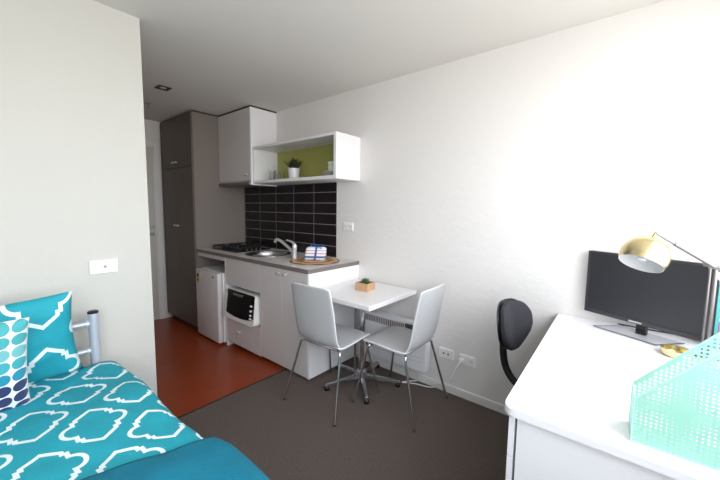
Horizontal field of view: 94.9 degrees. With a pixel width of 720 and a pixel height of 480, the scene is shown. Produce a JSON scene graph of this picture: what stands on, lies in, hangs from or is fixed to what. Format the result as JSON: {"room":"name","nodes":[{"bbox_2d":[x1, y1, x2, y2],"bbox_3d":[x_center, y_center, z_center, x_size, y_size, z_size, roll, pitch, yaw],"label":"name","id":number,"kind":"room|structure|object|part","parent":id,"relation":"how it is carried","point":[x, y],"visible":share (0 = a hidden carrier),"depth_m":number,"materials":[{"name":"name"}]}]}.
{"room":"studio apartment","nodes":[
{"label":"studio apartment","id":0,"kind":"room"},
{"bbox_2d":[0,0,156,395],"bbox_3d":[-2.857,-0.004,1.970,2.513,2.505,2.035,5,7,39],"label":"wall","id":1,"kind":"structure","parent":0,"point":[74,191],"depth_m":1.68,"materials":[{"name":"grey paint"}]},
{"bbox_2d":[89,259,117,274],"bbox_3d":[-1.380,0.143,1.783,0.018,0.072,0.125,5,7,39],"label":"light switch","id":2,"kind":"object","parent":1,"relation":"attached to","point":[108,265],"visible":1,"depth_m":1.78,"materials":[{"name":"white plastic"}]},
{"bbox_2d":[144,119,171,317],"bbox_3d":[-2.637,-0.207,4.116,0.100,2.505,1.565,5,7,39],"label":"wall","id":3,"kind":"structure","parent":0,"point":[152,128],"depth_m":4.13,"materials":[{"name":"white paint"}]},
{"bbox_2d":[146,147,159,319],"bbox_3d":[-2.790,-0.032,3.860,0.087,2.160,0.737,5,7,39],"label":"door","id":4,"kind":"structure","parent":3,"relation":"in","point":[149,165],"depth_m":4.12,"materials":[{"name":"grey paint"}]},
{"bbox_2d":[145,141,165,318],"bbox_3d":[-2.824,-0.069,3.886,0.104,2.230,0.875,5,7,39],"label":"trim","id":5,"kind":"structure","parent":3,"relation":"attached to","point":[154,145],"depth_m":4.16,"materials":[{"name":"white"}]},
{"bbox_2d":[154,316,508,479],"bbox_3d":[-1.344,1.286,1.841,5.170,0.201,3.600,5,7,39],"label":"floor","id":6,"kind":"structure","parent":0,"point":[295,437],"depth_m":2.17,"materials":[{"name":"grey carpet"}]},
{"bbox_2d":[72,310,101,364],"bbox_3d":[-0.903,0.871,0.779,1.964,0.837,0.915,5,7,39],"label":"frame","id":7,"kind":"object","parent":6,"relation":"on","point":[94,349],"visible":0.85,"depth_m":1.68,"materials":[{"name":"silver metal"}]},
{"bbox_3d":[-1.636,0.450,1.353,0.034,0.033,0.868,5,7,39],"label":"rail","id":8,"kind":"part","parent":7,"relation":"part of","materials":[{"name":"silver metal"}]},
{"bbox_3d":[-1.638,0.589,1.367,0.034,0.033,0.868,5,7,39],"label":"rail","id":9,"kind":"part","parent":7,"relation":"part of","materials":[{"name":"silver metal"}]},
{"bbox_3d":[-1.364,0.780,1.720,0.045,0.826,0.045,5,7,39],"label":"post","id":10,"kind":"part","parent":7,"relation":"part of","materials":[{"name":"silver metal"}]},
{"bbox_3d":[-0.872,0.884,0.776,1.910,0.215,0.910,5,7,39],"label":"mattress","id":11,"kind":"object","parent":7,"relation":"on","visible":0},
{"bbox_2d":[0,361,203,479],"bbox_3d":[-0.830,0.884,0.799,1.977,0.399,1.057,5,7,39],"label":"duvet","id":12,"kind":"object","parent":11,"relation":"on","point":[87,421],"visible":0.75,"depth_m":1.17,"materials":[{"name":"teal fabric"}]},
{"bbox_2d":[0,317,30,411],"bbox_3d":[-1.441,0.498,1.137,0.460,0.432,0.178,-4,7,-40],"label":"cushion","id":13,"kind":"object","parent":12,"relation":"on","point":[14,388],"visible":0.92,"depth_m":1.23,"materials":[{"name":"multicoloured fabric"}]},
{"bbox_2d":[0,291,82,383],"bbox_3d":[-1.533,0.464,1.296,0.680,0.445,0.186,-4,8,-43],"label":"pillow","id":14,"kind":"object","parent":12,"relation":"on","point":[51,347],"visible":0.69,"depth_m":1.42,"materials":[{"name":"teal fabric"}]},
{"bbox_2d":[80,437,269,479],"bbox_3d":[-0.577,0.856,0.629,1.037,0.359,1.024,5,7,39],"label":"throw blanket","id":15,"kind":"object","parent":12,"relation":"on","point":[210,458],"visible":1,"depth_m":0.96,"materials":[{"name":"blue fabric"}]},
{"bbox_2d":[160,110,244,328],"bbox_3d":[-1.968,-0.220,4.143,0.841,2.464,0.666,5,7,39],"label":"tall cabinet","id":16,"kind":"object","parent":6,"relation":"on","point":[198,212],"visible":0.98,"depth_m":3.82,"materials":[{"name":"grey laminate"}]},
{"bbox_3d":[-2.296,-1.140,3.965,0.428,0.571,0.019,5,7,39],"label":"door","id":17,"kind":"part","parent":16,"relation":"part of","materials":[{"name":"brown laminate"}]},
{"bbox_3d":[-2.312,0.049,4.079,0.428,1.811,0.019,5,7,39],"label":"door","id":18,"kind":"part","parent":16,"relation":"part of","materials":[{"name":"brown laminate"}]},
{"bbox_3d":[-1.973,-1.110,3.698,0.407,0.571,0.019,5,7,39],"label":"door","id":19,"kind":"part","parent":16,"relation":"part of","materials":[{"name":"brown laminate"}]},
{"bbox_3d":[-1.988,0.079,3.812,0.407,1.811,0.019,5,7,39],"label":"door","id":20,"kind":"part","parent":16,"relation":"part of","materials":[{"name":"brown laminate"}]},
{"bbox_2d":[196,264,226,342],"bbox_3d":[-1.442,0.682,3.716,0.485,0.756,0.569,5,7,39],"label":"fridge","id":21,"kind":"object","parent":6,"relation":"on","point":[210,280],"visible":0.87,"depth_m":3.44,"materials":[{"name":"white metal"}]},
{"bbox_2d":[198,252,264,357],"bbox_3d":[-1.185,0.611,3.575,1.198,0.917,0.625,5,7,39],"label":"drawer unit","id":22,"kind":"object","parent":6,"relation":"on","point":[246,275],"visible":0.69,"depth_m":3.17,"materials":[{"name":"white laminate"}]},
{"bbox_3d":[-1.584,0.172,3.523,0.588,0.042,0.019,5,7,39],"label":"rail","id":23,"kind":"part","parent":22,"relation":"part of","materials":[{"name":"white laminate"}]},
{"bbox_3d":[-1.175,0.609,3.590,0.018,0.917,0.588,5,7,39],"label":"panel","id":24,"kind":"part","parent":22,"relation":"part of","materials":[{"name":"white laminate"}]},
{"bbox_2d":[224,287,260,326],"bbox_3d":[-0.989,0.621,3.340,0.545,0.291,0.560,5,7,39],"label":"microwave","id":25,"kind":"object","parent":22,"relation":"in","point":[241,305],"visible":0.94,"depth_m":3.10,"materials":[{"name":"white plastic"}]},
{"bbox_3d":[-1.145,0.616,3.132,0.433,0.243,0.033,5,7,39],"label":"door","id":26,"kind":"part","parent":25,"relation":"part of","materials":[{"name":"black glass"}]},
{"bbox_3d":[-0.966,0.616,2.987,0.022,0.206,0.028,5,7,39],"label":"control panel","id":27,"kind":"part","parent":25,"relation":"part of","materials":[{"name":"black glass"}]},
{"bbox_3d":[-1.126,0.915,3.204,0.589,0.262,0.018,5,7,39],"label":"drawer","id":28,"kind":"part","parent":22,"relation":"part of","materials":[{"name":"white laminate"}]},
{"bbox_2d":[177,368,286,417],"bbox_3d":[-0.929,1.135,2.457,0.012,0.014,1.025,5,7,39],"label":"trim","id":29,"kind":"structure","parent":6,"relation":"on","point":[286,368],"depth_m":2.41,"materials":[{"name":"brown metal"}]},
{"bbox_2d":[260,265,358,379],"bbox_3d":[-0.470,0.651,2.990,0.652,0.867,0.636,5,7,39],"label":"base cabinet","id":30,"kind":"object","parent":6,"relation":"on","point":[280,338],"visible":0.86,"depth_m":2.78,"materials":[{"name":"white laminate"}]},
{"bbox_3d":[-0.772,0.646,2.887,0.314,0.841,0.018,5,7,39],"label":"door","id":31,"kind":"part","parent":30,"relation":"part of","materials":[{"name":"white laminate"}]},
{"bbox_2d":[197,247,358,273],"bbox_3d":[-0.915,0.159,3.336,1.854,0.034,0.612,5,7,39],"label":"countertop","id":32,"kind":"structure","parent":30,"relation":"on","point":[281,262],"depth_m":2.94,"materials":[{"name":"grey laminate"}]},
{"bbox_2d":[212,242,270,252],"bbox_3d":[-1.331,0.076,3.715,0.524,0.048,0.432,5,7,39],"label":"gas cooktop","id":33,"kind":"object","parent":32,"relation":"in","point":[239,247],"visible":1,"depth_m":3.64,"materials":[{"name":"black metal"}]},
{"bbox_3d":[-1.331,0.096,3.717,0.524,0.008,0.432,5,7,39],"label":"plate","id":34,"kind":"part","parent":33,"relation":"part of","materials":[{"name":"metal"}]},
{"bbox_2d":[245,251,290,256],"bbox_3d":[-0.933,0.212,3.370,0.454,0.154,0.454,5,7,39],"label":"sink","id":35,"kind":"object","parent":32,"relation":"in","point":[256,253],"visible":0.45,"depth_m":3.50,"materials":[{"name":"silver metal"}]},
{"bbox_3d":[-0.933,0.228,3.371,0.368,0.122,0.368,5,7,39],"label":"bowl","id":36,"kind":"part","parent":35,"relation":"part of","materials":[{"name":"grey metal"}]},
{"bbox_2d":[274,238,296,258],"bbox_3d":[-0.712,0.075,3.150,0.054,0.175,0.386,-4,7,-43],"label":"tap","id":37,"kind":"object","parent":32,"relation":"on","point":[293,250],"visible":0.98,"depth_m":3.05,"materials":[{"name":"silver metal"}]},
{"bbox_3d":[-0.724,0.057,3.159,0.029,0.133,0.353,-5,8,-44],"label":"spout","id":38,"kind":"part","parent":37,"relation":"part of","materials":[{"name":"silver metal"}]},
{"bbox_2d":[290,257,339,264],"bbox_3d":[-0.400,0.183,2.937,0.440,0.007,0.440,5,7,39],"label":"placemat","id":39,"kind":"object","parent":32,"relation":"on","point":[328,260],"visible":0.84,"depth_m":2.86,"materials":[{"name":"brown wicker"}]},
{"bbox_2d":[304,244,326,259],"bbox_3d":[-0.398,0.106,2.958,0.198,0.144,0.103,1,5,4],"label":"parcel","id":40,"kind":"object","parent":39,"relation":"on","point":[315,252],"visible":1,"depth_m":2.92,"materials":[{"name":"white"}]},
{"bbox_3d":[-0.529,0.668,2.686,0.312,0.841,0.018,5,7,39],"label":"door","id":41,"kind":"part","parent":30,"relation":"part of","materials":[{"name":"white laminate"}]},
{"bbox_3d":[-0.214,0.661,2.803,0.020,0.846,0.599,5,7,39],"label":"panel","id":42,"kind":"part","parent":30,"relation":"part of","materials":[{"name":"white laminate"}]},
{"bbox_2d":[283,282,378,426],"bbox_3d":[-0.198,0.712,2.387,0.496,0.869,0.513,5,7,36],"label":"dining chair","id":43,"kind":"object","parent":6,"relation":"on","point":[313,306],"visible":0.97,"depth_m":2.20,"materials":[{"name":"grey plastic"}]},
{"bbox_3d":[-0.455,0.923,2.383,0.190,0.435,0.056,0,6,-8],"label":"leg","id":44,"kind":"part","parent":43,"relation":"part of","materials":[{"name":"silver metal"}]},
{"bbox_3d":[-0.196,0.716,2.390,0.247,0.017,0.272,5,7,36],"label":"frame","id":45,"kind":"part","parent":43,"relation":"part of","materials":[{"name":"silver metal"}]},
{"bbox_3d":[-0.239,0.899,2.666,0.049,0.435,0.173,-1,6,-16],"label":"leg","id":46,"kind":"part","parent":43,"relation":"part of","materials":[{"name":"silver metal"}]},
{"bbox_3d":[-0.151,0.949,2.158,0.056,0.435,0.190,0,6,-9],"label":"leg","id":47,"kind":"part","parent":43,"relation":"part of","materials":[{"name":"silver metal"}]},
{"bbox_3d":[0.059,0.924,2.445,0.173,0.435,0.049,1,5,-1],"label":"leg","id":48,"kind":"part","parent":43,"relation":"part of","materials":[{"name":"silver metal"}]},
{"bbox_2d":[323,279,416,404],"bbox_3d":[0.015,0.759,2.593,0.608,0.739,0.605,5,7,39],"label":"dining table","id":49,"kind":"object","parent":6,"relation":"on","point":[345,293],"visible":0.87,"depth_m":2.54,"materials":[{"name":"white laminate"}]},
{"bbox_3d":[-0.134,1.081,2.555,0.280,0.051,0.042,-2,6,-25],"label":"leg","id":50,"kind":"part","parent":49,"relation":"part of","materials":[{"name":"silver metal"}]},
{"bbox_3d":[-0.097,1.064,2.739,0.042,0.051,0.280,-4,7,-43],"label":"leg","id":51,"kind":"part","parent":49,"relation":"part of","materials":[{"name":"silver metal"}]},
{"bbox_3d":[-0.038,0.750,2.596,0.016,0.637,0.016,5,7,39],"label":"support rod","id":52,"kind":"part","parent":49,"relation":"part of","materials":[{"name":"silver metal"}]},
{"bbox_3d":[0.031,1.092,2.464,0.042,0.051,0.280,0,6,-7],"label":"leg","id":53,"kind":"part","parent":49,"relation":"part of","materials":[{"name":"silver metal"}]},
{"bbox_2d":[355,278,374,291],"bbox_3d":[0.041,0.343,2.584,0.112,0.092,0.112,4,7,33],"label":"potted succulent","id":54,"kind":"object","parent":49,"relation":"on","point":[365,285],"visible":1,"depth_m":2.55,"materials":[{"name":"brown wood"}]},
{"bbox_3d":[0.090,1.064,2.761,0.042,0.051,0.280,4,6,29],"label":"leg","id":55,"kind":"part","parent":49,"relation":"part of","materials":[{"name":"silver metal"}]},
{"bbox_3d":[0.169,1.082,2.591,0.280,0.051,0.042,2,6,11],"label":"leg","id":56,"kind":"part","parent":49,"relation":"part of","materials":[{"name":"silver metal"}]},
{"bbox_2d":[352,284,447,432],"bbox_3d":[0.300,0.723,2.345,0.513,0.869,0.496,5,7,38],"label":"dining chair","id":57,"kind":"object","parent":6,"relation":"on","point":[395,338],"visible":1,"depth_m":2.21,"materials":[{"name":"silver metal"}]},
{"bbox_3d":[0.036,0.934,2.336,0.173,0.435,0.049,-1,6,-14],"label":"leg","id":58,"kind":"part","parent":57,"relation":"part of","materials":[{"name":"silver metal"}]},
{"bbox_3d":[0.268,0.909,2.625,0.049,0.435,0.173,1,5,1],"label":"leg","id":59,"kind":"part","parent":57,"relation":"part of","materials":[{"name":"silver metal"}]},
{"bbox_3d":[0.312,0.959,2.112,0.056,0.435,0.190,0,5,-6],"label":"leg","id":60,"kind":"part","parent":57,"relation":"part of","materials":[{"name":"silver metal"}]},
{"bbox_3d":[0.548,0.934,2.406,0.190,0.435,0.056,0,6,-7],"label":"leg","id":61,"kind":"part","parent":57,"relation":"part of","materials":[{"name":"silver metal"}]},
{"bbox_2d":[505,415,517,479],"bbox_3d":[0.789,0.921,1.106,0.526,0.722,0.427,5,7,39],"label":"desk leg","id":62,"kind":"object","parent":6,"relation":"on","point":[512,428],"visible":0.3,"depth_m":1.06,"materials":[{"name":"white laminate"}]},
{"bbox_3d":[0.617,0.748,1.235,0.018,0.129,0.427,5,7,39],"label":"drawer","id":63,"kind":"part","parent":62,"relation":"part of","materials":[{"name":"white"}]},
{"bbox_3d":[0.619,0.613,1.222,0.018,0.134,0.427,5,7,39],"label":"drawer","id":64,"kind":"part","parent":62,"relation":"part of","materials":[{"name":"white"}]},
{"bbox_2d":[497,298,532,391],"bbox_3d":[1.003,0.792,1.683,0.528,0.871,0.627,-3,7,-37],"label":"office chair","id":65,"kind":"object","parent":6,"relation":"on","point":[514,317],"visible":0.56,"depth_m":1.84,"materials":[{"name":"grey fabric"}]},
{"bbox_3d":[0.918,0.682,1.768,0.040,0.328,0.370,-3,7,-37],"label":"stem","id":66,"kind":"part","parent":65,"relation":"part of","materials":[{"name":"black plastic"}]},
{"bbox_3d":[0.853,0.476,1.837,0.300,0.270,0.089,-3,7,-37],"label":"backrest","id":67,"kind":"part","parent":65,"relation":"part of","materials":[{"name":"grey fabric"}]},
{"bbox_2d":[505,313,719,479],"bbox_3d":[1.108,0.886,1.319,0.786,0.760,1.207,5,7,39],"label":"desk","id":68,"kind":"object","parent":6,"relation":"on","point":[570,403],"visible":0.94,"depth_m":1.04,"materials":[{"name":"white laminate"}]},
{"bbox_3d":[0.758,0.939,0.864,0.680,0.732,0.018,5,7,39],"label":"panel","id":69,"kind":"part","parent":68,"relation":"part of","materials":[{"name":"white laminate"}]},
{"bbox_2d":[618,323,673,334],"bbox_3d":[1.528,0.469,1.708,0.307,0.006,0.014,5,7,39],"label":"cable","id":70,"kind":"object","parent":68,"relation":"on","point":[618,323],"visible":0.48,"depth_m":1.72,"materials":[{"name":"black plastic"}]},
{"bbox_2d":[584,250,712,345],"bbox_3d":[1.380,0.278,1.635,0.150,0.395,0.504,-2,6,-25],"label":"monitor","id":71,"kind":"object","parent":68,"relation":"on","point":[672,300],"visible":0.78,"depth_m":1.60,"materials":[{"name":"black plastic"}]},
{"bbox_2d":[618,232,719,363],"bbox_3d":[1.327,0.236,1.351,0.466,0.532,0.170,3,6,19],"label":"desk lamp","id":72,"kind":"object","parent":68,"relation":"on","point":[650,254],"visible":0.95,"depth_m":1.36,"materials":[{"name":"gold metal"}]},
{"bbox_3d":[1.199,0.047,1.389,0.066,0.084,0.043,-3,7,-36],"label":"bulb","id":73,"kind":"part","parent":72,"relation":"part of","materials":[{"name":"white glass"}]},
{"bbox_3d":[1.189,0.061,1.383,0.170,0.157,0.170,5,7,39],"label":"lamp shade","id":74,"kind":"part","parent":72,"relation":"part of","materials":[{"name":"gold metal"}]},
{"bbox_3d":[1.397,0.080,1.353,0.355,0.219,0.016,2,6,9],"label":"arm","id":75,"kind":"part","parent":72,"relation":"part of","materials":[{"name":"silver metal"}]},
{"bbox_2d":[628,332,719,470],"bbox_3d":[0.864,0.388,0.834,0.266,0.317,0.109,5,7,37],"label":"holder","id":76,"kind":"object","parent":68,"relation":"on","point":[683,418],"visible":1,"depth_m":0.84,"materials":[{"name":"teal metal"}]},
{"bbox_3d":[0.759,0.477,0.923,0.001,0.120,0.105,5,7,37],"label":"panel","id":77,"kind":"part","parent":76,"relation":"part of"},
{"bbox_2d":[661,344,691,358],"bbox_3d":[1.360,0.482,1.420,0.104,0.030,0.104,5,7,39],"label":"dish","id":78,"kind":"object","parent":68,"relation":"on","point":[670,350],"visible":0.64,"depth_m":1.44,"materials":[{"name":"gold metal"}]},
{"bbox_2d":[711,279,719,335],"bbox_3d":[1.624,0.332,1.529,0.012,0.315,0.125,5,7,39],"label":"book","id":79,"kind":"object","parent":68,"relation":"on","point":[718,281],"visible":0.16,"depth_m":1.48,"materials":[{"name":"grey paper"}]},
{"bbox_2d":[713,283,719,347],"bbox_3d":[1.634,0.341,1.522,0.012,0.300,0.125,5,7,39],"label":"book","id":80,"kind":"object","parent":68,"relation":"on","point":[717,317],"visible":0.24,"depth_m":1.47,"materials":[{"name":"teal paper"}]},
{"bbox_2d":[93,0,665,121],"bbox_3d":[-1.276,-1.254,1.569,5.280,0.100,3.800,5,7,39],"label":"ceiling","id":81,"kind":"structure","parent":0,"point":[216,57],"depth_m":2.02,"materials":[{"name":"white paint"}]},
{"bbox_2d":[154,85,171,90],"bbox_3d":[-1.727,-1.332,2.900,0.104,0.008,0.104,5,7,39],"label":"recessed light","id":82,"kind":"object","parent":81,"relation":"in","point":[160,87],"visible":1,"depth_m":2.90,"materials":[{"name":"grey"}]},
{"bbox_2d":[276,0,719,404],"bbox_3d":[-0.106,-0.078,3.120,5.280,2.505,0.120,5,7,39],"label":"wall","id":83,"kind":"structure","parent":0,"point":[493,176],"depth_m":2.07,"materials":[{"name":"white paint"}]},
{"bbox_2d":[219,182,272,187],"bbox_3d":[-1.289,-0.621,3.753,0.635,0.034,0.324,5,7,39],"label":"range hood","id":84,"kind":"object","parent":83,"relation":"attached to","point":[239,184],"visible":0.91,"depth_m":3.67,"materials":[{"name":"grey metal"}]},
{"bbox_2d":[218,105,276,186],"bbox_3d":[-1.281,-1.004,3.705,0.657,0.802,0.360,5,7,39],"label":"upper cabinet","id":85,"kind":"object","parent":83,"relation":"attached to","point":[242,129],"visible":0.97,"depth_m":3.53,"materials":[{"name":"white laminate"}]},
{"bbox_3d":[-1.373,-1.010,3.607,0.635,0.735,0.018,5,7,39],"label":"door","id":86,"kind":"part","parent":85,"relation":"part of","materials":[{"name":"white laminate"}]},
{"bbox_3d":[-1.024,-0.975,3.517,0.018,0.786,0.323,5,7,39],"label":"panel","id":87,"kind":"part","parent":85,"relation":"part of","materials":[{"name":"white laminate"}]},
{"bbox_2d":[244,182,336,257],"bbox_3d":[-0.827,-0.240,3.622,1.565,0.712,0.009,5,7,39],"label":"backsplash","id":88,"kind":"structure","parent":83,"relation":"attached to","point":[305,215],"depth_m":3.51,"materials":[{"name":"black tile"}]},
{"bbox_2d":[252,131,359,184],"bbox_3d":[-0.554,-0.738,3.159,1.192,0.372,0.306,5,7,39],"label":"wall shelf","id":89,"kind":"object","parent":83,"relation":"attached to","point":[343,149],"visible":1,"depth_m":3.16,"materials":[{"name":"white laminate"}]},
{"bbox_3d":[-1.005,-0.780,3.530,0.020,0.372,0.306,5,7,39],"label":"panel","id":90,"kind":"part","parent":89,"relation":"part of","materials":[{"name":"white laminate"}]},
{"bbox_2d":[269,169,274,179],"bbox_3d":[-0.903,-0.663,3.395,0.068,0.112,0.068,5,7,39],"label":"drinking glass","id":91,"kind":"object","parent":89,"relation":"on","point":[271,172],"visible":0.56,"depth_m":3.37,"materials":[{"name":"white"}]},
{"bbox_2d":[278,170,284,178],"bbox_3d":[-0.809,-0.663,3.407,0.068,0.112,0.068,5,7,39],"label":"drinking glass","id":92,"kind":"object","parent":89,"relation":"on","point":[281,173],"visible":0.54,"depth_m":3.38,"materials":[{"name":"white"}]},
{"bbox_3d":[-0.555,-0.913,3.145,1.142,0.022,0.306,5,7,39],"label":"panel","id":93,"kind":"part","parent":89,"relation":"part of","materials":[{"name":"white laminate"}]},
{"bbox_2d":[285,157,303,177],"bbox_3d":[-0.633,-0.701,3.239,0.205,0.223,0.231,3,6,26],"label":"potted plant","id":94,"kind":"object","parent":89,"relation":"on","point":[293,170],"visible":0.98,"depth_m":3.19,"materials":[{"name":"green plant"}]},
{"bbox_3d":[-0.648,-0.645,3.242,0.117,0.110,0.117,5,7,39],"label":"pot","id":95,"kind":"part","parent":94,"relation":"part of","materials":[{"name":"white ceramic"}]},
{"bbox_3d":[-0.560,-0.567,3.178,1.142,0.028,0.306,5,7,39],"label":"panel","id":96,"kind":"part","parent":89,"relation":"part of","materials":[{"name":"white laminate"}]},
{"bbox_3d":[-0.464,-0.751,3.274,1.142,0.322,0.012,5,7,39],"label":"panel","id":97,"kind":"part","parent":89,"relation":"part of","materials":[{"name":"yellow"}]},
{"bbox_3d":[-0.106,-0.697,2.790,0.030,0.372,0.306,5,7,39],"label":"panel","id":98,"kind":"part","parent":89,"relation":"part of","materials":[{"name":"white laminate"}]},
{"bbox_2d":[343,223,352,230],"bbox_3d":[-0.108,-0.122,3.030,0.115,0.072,0.014,5,7,39],"label":"power outlet","id":99,"kind":"object","parent":83,"relation":"attached to","point":[346,226],"visible":1,"depth_m":3.02,"materials":[{"name":"white plastic"}]},
{"bbox_2d":[365,310,429,372],"bbox_3d":[0.276,0.808,2.733,0.645,0.369,0.100,5,7,39],"label":"heater","id":100,"kind":"object","parent":83,"relation":"attached to","point":[376,321],"visible":0.51,"depth_m":2.68,"materials":[{"name":"white metal"}]},
{"bbox_2d":[365,313,404,326],"bbox_3d":[0.183,0.669,2.740,0.433,0.058,0.003,5,7,39],"label":"grille","id":101,"kind":"object","parent":100,"relation":"attached to","point":[378,319],"depth_m":2.74,"materials":[{"name":"grey metal"}]},
{"bbox_2d":[402,358,464,387],"bbox_3d":[0.544,0.995,2.505,0.467,0.303,0.075,4,7,34],"label":"lead","id":102,"kind":"object","parent":100,"relation":"attached to","point":[461,360],"visible":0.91,"depth_m":2.48,"materials":[{"name":"white plastic"}]},
{"bbox_2d":[358,351,508,415],"bbox_3d":[0.888,1.140,2.309,2.348,0.060,0.014,5,7,39],"label":"baseboard","id":103,"kind":"structure","parent":83,"relation":"attached to","point":[482,401],"depth_m":2.49,"materials":[{"name":"white"}]},
{"bbox_2d":[439,347,453,359],"bbox_3d":[0.647,0.854,2.486,0.115,0.072,0.012,5,7,39],"label":"wall socket","id":104,"kind":"object","parent":83,"relation":"attached to","point":[446,353],"visible":1,"depth_m":2.48,"materials":[{"name":"white plastic"}]},
{"bbox_2d":[460,354,475,367],"bbox_3d":[0.773,0.871,2.381,0.115,0.072,0.014,5,7,39],"label":"power outlet","id":105,"kind":"object","parent":83,"relation":"attached to","point":[469,361],"visible":0.88,"depth_m":2.37,"materials":[{"name":"white plastic"}]}
]}

